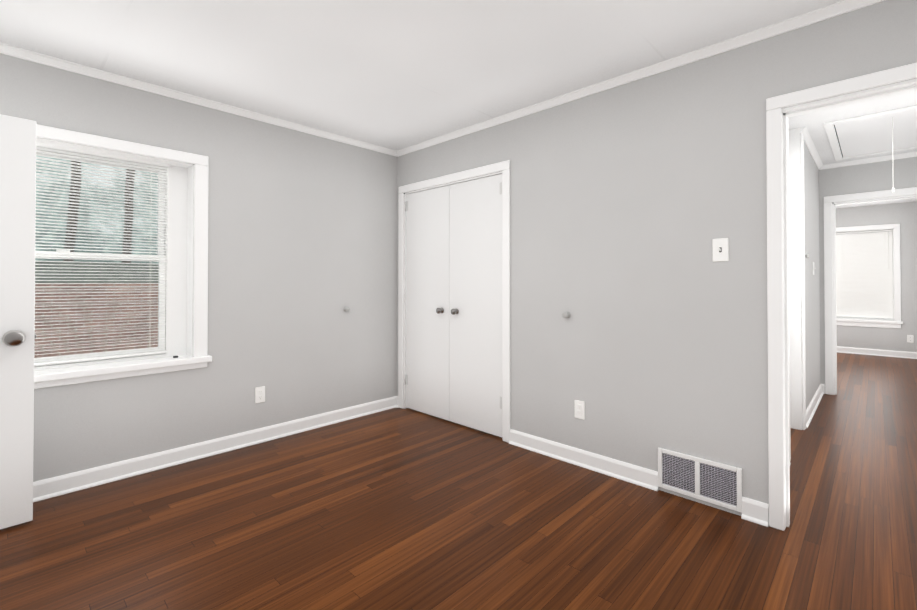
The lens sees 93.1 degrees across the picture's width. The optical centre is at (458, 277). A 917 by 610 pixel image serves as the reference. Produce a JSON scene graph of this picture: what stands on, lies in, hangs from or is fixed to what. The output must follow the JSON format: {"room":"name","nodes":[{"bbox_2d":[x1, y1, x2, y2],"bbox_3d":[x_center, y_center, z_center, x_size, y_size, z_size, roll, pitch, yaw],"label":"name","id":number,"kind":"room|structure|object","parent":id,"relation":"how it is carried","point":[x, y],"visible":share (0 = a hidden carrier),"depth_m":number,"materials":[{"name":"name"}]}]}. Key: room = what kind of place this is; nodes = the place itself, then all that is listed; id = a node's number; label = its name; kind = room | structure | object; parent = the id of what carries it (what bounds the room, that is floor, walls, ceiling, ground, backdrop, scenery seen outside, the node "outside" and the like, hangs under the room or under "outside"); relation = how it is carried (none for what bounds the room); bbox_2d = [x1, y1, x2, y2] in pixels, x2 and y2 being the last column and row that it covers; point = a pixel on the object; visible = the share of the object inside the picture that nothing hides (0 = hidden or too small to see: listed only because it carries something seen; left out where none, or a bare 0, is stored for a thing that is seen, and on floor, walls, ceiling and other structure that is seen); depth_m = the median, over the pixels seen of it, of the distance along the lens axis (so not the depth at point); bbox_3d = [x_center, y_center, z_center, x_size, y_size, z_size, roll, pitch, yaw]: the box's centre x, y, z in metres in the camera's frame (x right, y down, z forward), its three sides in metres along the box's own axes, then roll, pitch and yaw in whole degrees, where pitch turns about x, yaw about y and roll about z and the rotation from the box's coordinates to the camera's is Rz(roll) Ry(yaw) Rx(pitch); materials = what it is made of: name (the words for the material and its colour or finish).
{"room":"empty bedroom","nodes":[
{"label":"empty bedroom","id":0,"kind":"room"},
{"bbox_2d":[0,53,396,481],"bbox_3d":[0.695,0.026,5.612,0.250,2.400,10.680,-1,-1,44],"label":"wall","id":1,"kind":"structure","parent":0,"point":[302,240],"depth_m":3.15,"materials":[{"name":"grey paint"}]},
{"bbox_2d":[34,124,207,370],"bbox_3d":[-2.224,-0.151,2.524,0.215,1.346,1.324,-1,-1,44],"label":"bedroom window","id":2,"kind":"structure","parent":1,"relation":"in","point":[175,329],"depth_m":2.88,"materials":[{"name":"white plastic"}]},
{"bbox_2d":[34,142,169,365],"bbox_3d":[-2.268,-0.134,2.494,0.041,1.243,1.031,-1,-1,44],"label":"window blinds","id":3,"kind":"object","parent":2,"relation":"attached to","point":[98,154],"visible":0.88,"depth_m":2.62,"materials":[{"name":"white plastic"}]},
{"bbox_2d":[34,355,211,388],"bbox_3d":[-2.186,0.553,2.481,0.172,0.087,1.364,-1,-1,44],"label":"window sill","id":4,"kind":"structure","parent":1,"relation":"attached to","point":[70,375],"depth_m":2.57,"materials":[{"name":"white paint"}]},
{"bbox_2d":[0,42,395,155],"bbox_3d":[-1.686,-1.178,2.940,0.038,0.042,3.150,-1,-1,44],"label":"crown molding","id":5,"kind":"structure","parent":1,"relation":"attached to","point":[6,49],"depth_m":2.77,"materials":[{"name":"white paint"}]},
{"bbox_2d":[33,396,398,501],"bbox_3d":[-1.691,1.151,2.908,0.045,0.100,3.250,-1,-1,44],"label":"baseboard","id":6,"kind":"structure","parent":1,"relation":"attached to","point":[84,479],"depth_m":2.85,"materials":[{"name":"white paint"}]},
{"bbox_2d":[255,386,264,402],"bbox_3d":[-1.454,0.857,3.184,0.008,0.115,0.070,-1,-1,44],"label":"outlet","id":7,"kind":"object","parent":1,"relation":"attached to","point":[259,394],"visible":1,"depth_m":3.18,"materials":[{"name":"white plastic"}]},
{"bbox_2d":[0,352,916,609],"bbox_3d":[2.216,1.262,4.138,4.470,0.100,10.680,-1,-1,44],"label":"floor","id":8,"kind":"structure","parent":0,"point":[396,508],"depth_m":2.04,"materials":[{"name":"brown wood"}]},
{"bbox_2d":[0,0,916,208],"bbox_3d":[2.216,-1.238,4.162,4.470,0.100,10.680,-1,-1,44],"label":"ceiling","id":9,"kind":"structure","parent":0,"point":[396,75],"depth_m":2.28,"materials":[{"name":"white paint"}]},
{"bbox_2d":[823,105,916,159],"bbox_3d":[3.528,-1.185,3.614,0.660,0.016,1.370,-1,-1,44],"label":"attic hatch","id":10,"kind":"object","parent":9,"relation":"attached to","point":[864,135],"visible":1,"depth_m":3.57,"materials":[{"name":"white paint"}]},
{"bbox_2d":[892,117,894,191],"bbox_3d":[3.207,-0.909,3.205,0.017,0.560,0.017,-1,-1,44],"label":"pull cord","id":11,"kind":"object","parent":10,"relation":"hanging from","point":[893,189],"visible":1,"depth_m":3.21,"materials":[{"name":"white fabric"}]},
{"bbox_2d":[397,0,916,515],"bbox_3d":[0.939,-0.001,2.728,4.100,2.400,0.120,-1,-1,44],"label":"wall","id":12,"kind":"structure","parent":0,"point":[631,202],"depth_m":2.47,"materials":[{"name":"grey paint"}]},
{"bbox_2d":[405,174,501,436],"bbox_3d":[-0.085,0.209,3.627,1.154,1.973,0.090,-1,-1,44],"label":"closet door","id":13,"kind":"structure","parent":12,"relation":"in","point":[454,303],"depth_m":3.57,"materials":[{"name":"white paint"}]},
{"bbox_2d":[398,160,510,442],"bbox_3d":[-0.050,0.175,3.664,1.297,2.066,0.138,-1,-1,44],"label":"trim","id":14,"kind":"structure","parent":12,"relation":"attached to","point":[503,167],"depth_m":3.35,"materials":[{"name":"white paint"}]},
{"bbox_2d":[562,311,570,317],"bbox_3d":[0.704,0.243,2.839,0.044,0.044,0.042,-1,-1,44],"label":"door stop","id":15,"kind":"object","parent":12,"relation":"attached to","point":[567,314],"visible":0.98,"depth_m":2.83,"materials":[{"name":"grey metal"}]},
{"bbox_2d":[575,400,584,419],"bbox_3d":[0.777,0.846,2.787,0.070,0.115,0.008,-1,-1,44],"label":"outlet","id":16,"kind":"object","parent":12,"relation":"attached to","point":[579,409],"visible":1,"depth_m":2.78,"materials":[{"name":"white plastic"}]},
{"bbox_2d":[509,429,658,490],"bbox_3d":[0.747,1.150,2.800,1.037,0.100,0.026,-1,-1,44],"label":"baseboard","id":17,"kind":"structure","parent":12,"relation":"attached to","point":[644,477],"depth_m":2.73,"materials":[{"name":"white paint"}]},
{"bbox_2d":[396,0,885,156],"bbox_3d":[0.884,-1.181,2.682,4.100,0.042,0.038,-1,-1,44],"label":"crown molding","id":18,"kind":"structure","parent":12,"relation":"attached to","point":[814,16],"depth_m":2.39,"materials":[{"name":"white paint"}]},
{"bbox_2d":[658,447,741,512],"bbox_3d":[1.270,1.064,2.306,0.402,0.218,0.015,-1,-1,44],"label":"air vent","id":19,"kind":"object","parent":12,"relation":"in","point":[713,482],"visible":1,"depth_m":2.29,"materials":[{"name":"white metal"}]},
{"bbox_2d":[713,238,728,261],"bbox_3d":[1.349,-0.144,2.238,0.072,0.118,0.019,-1,-1,44],"label":"light switch","id":20,"kind":"object","parent":12,"relation":"attached to","point":[721,249],"visible":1,"depth_m":2.24,"materials":[{"name":"white plastic"}]},
{"bbox_2d":[766,63,916,530],"bbox_3d":[1.873,0.160,1.827,0.922,2.060,0.156,-1,-1,44],"label":"door frame","id":21,"kind":"structure","parent":12,"relation":"attached to","point":[778,323],"depth_m":2.06,"materials":[{"name":"white paint"}]},
{"bbox_2d":[800,142,820,408],"bbox_3d":[2.640,0.006,3.451,0.120,2.400,3.280,-1,-1,44],"label":"wall","id":22,"kind":"structure","parent":0,"point":[812,281],"depth_m":4.03,"materials":[{"name":"grey paint"}]},
{"bbox_2d":[787,117,805,459],"bbox_3d":[2.410,0.003,3.199,0.138,2.400,0.936,-1,-1,44],"label":"door frame","id":23,"kind":"structure","parent":22,"relation":"attached to","point":[796,282],"depth_m":3.46,"materials":[{"name":"white paint"}]},
{"bbox_2d":[800,127,823,169],"bbox_3d":[3.286,-1.168,4.019,0.038,0.042,1.580,-1,-1,44],"label":"crown molding","id":24,"kind":"structure","parent":22,"relation":"attached to","point":[808,141],"depth_m":3.92,"materials":[{"name":"white paint"}]},
{"bbox_2d":[806,384,824,427],"bbox_3d":[3.309,1.161,4.026,0.033,0.100,1.505,-1,-1,44],"label":"baseboard","id":25,"kind":"structure","parent":22,"relation":"attached to","point":[814,403],"depth_m":3.99,"materials":[{"name":"white paint"}]},
{"bbox_2d":[819,157,916,383],"bbox_3d":[3.205,0.023,5.265,3.850,2.400,0.120,-1,-1,44],"label":"wall","id":26,"kind":"structure","parent":0,"point":[868,177],"depth_m":4.41,"materials":[{"name":"grey paint"}]},
{"bbox_2d":[823,187,916,394],"bbox_3d":[4.211,0.180,4.297,0.896,2.068,0.156,-1,-1,44],"label":"door frame","id":27,"kind":"structure","parent":26,"relation":"attached to","point":[830,295],"depth_m":4.52,"materials":[{"name":"white paint"}]},
{"bbox_2d":[824,151,916,168],"bbox_3d":[4.170,-1.166,4.239,0.900,0.042,0.038,-1,-1,44],"label":"crown molding","id":28,"kind":"structure","parent":26,"relation":"attached to","point":[911,154],"depth_m":4.31,"materials":[{"name":"white paint"}]},
{"bbox_2d":[836,202,916,351],"bbox_3d":[5.813,0.048,7.926,3.920,2.400,0.250,-1,-1,44],"label":"wall","id":29,"kind":"structure","parent":0,"point":[904,215],"depth_m":6.77,"materials":[{"name":"grey paint"}]},
{"bbox_2d":[836,224,900,320],"bbox_3d":[6.609,-0.080,7.095,0.860,1.520,0.195,-1,-1,44],"label":"room window","id":30,"kind":"structure","parent":29,"relation":"in","point":[892,280],"depth_m":6.78,"materials":[{"name":"white plastic"}]},
{"bbox_2d":[836,230,892,318],"bbox_3d":[6.609,-0.053,7.096,0.696,1.408,0.041,-1,-1,44],"label":"blinds","id":31,"kind":"object","parent":30,"relation":"attached to","point":[864,285],"visible":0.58,"depth_m":7.08,"materials":[{"name":"white plastic"}]},
{"bbox_2d":[836,318,902,328],"bbox_3d":[6.572,0.734,7.050,0.900,0.112,0.150,-1,-1,44],"label":"window sill","id":32,"kind":"structure","parent":29,"relation":"attached to","point":[869,323],"depth_m":6.96,"materials":[{"name":"white paint"}]},
{"bbox_2d":[837,346,916,358],"bbox_3d":[6.020,1.195,7.524,2.760,0.100,0.026,-1,-1,44],"label":"baseboard","id":33,"kind":"structure","parent":29,"relation":"attached to","point":[876,352],"depth_m":6.90,"materials":[{"name":"white paint"}]},
{"bbox_2d":[907,335,913,342],"bbox_3d":[6.933,0.936,6.661,0.070,0.115,0.008,-1,-1,44],"label":"outlet","id":34,"kind":"object","parent":29,"relation":"attached to","point":[910,338],"visible":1,"depth_m":6.66,"materials":[{"name":"white plastic"}]},
{"bbox_3d":[-1.444,-0.024,0.344,4.470,2.400,0.120,-1,-1,44],"label":"wall","id":35,"kind":"structure","parent":0,"visible":0},
{"bbox_2d":[0,114,36,528],"bbox_3d":[-2.348,0.203,1.858,0.194,1.950,0.779,-1,-1,44],"label":"bedroom door","id":36,"kind":"structure","parent":35,"relation":"in","point":[18,335],"depth_m":2.08,"materials":[{"name":"white paint"}]},
{"label":"outside","id":37,"kind":"structure","parent":0,"visible":0},
{"bbox_2d":[34,155,157,357],"bbox_3d":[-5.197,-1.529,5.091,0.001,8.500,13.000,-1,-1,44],"label":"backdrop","id":38,"kind":"structure","parent":37,"point":[83,308],"depth_m":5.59,"materials":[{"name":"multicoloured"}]}
]}

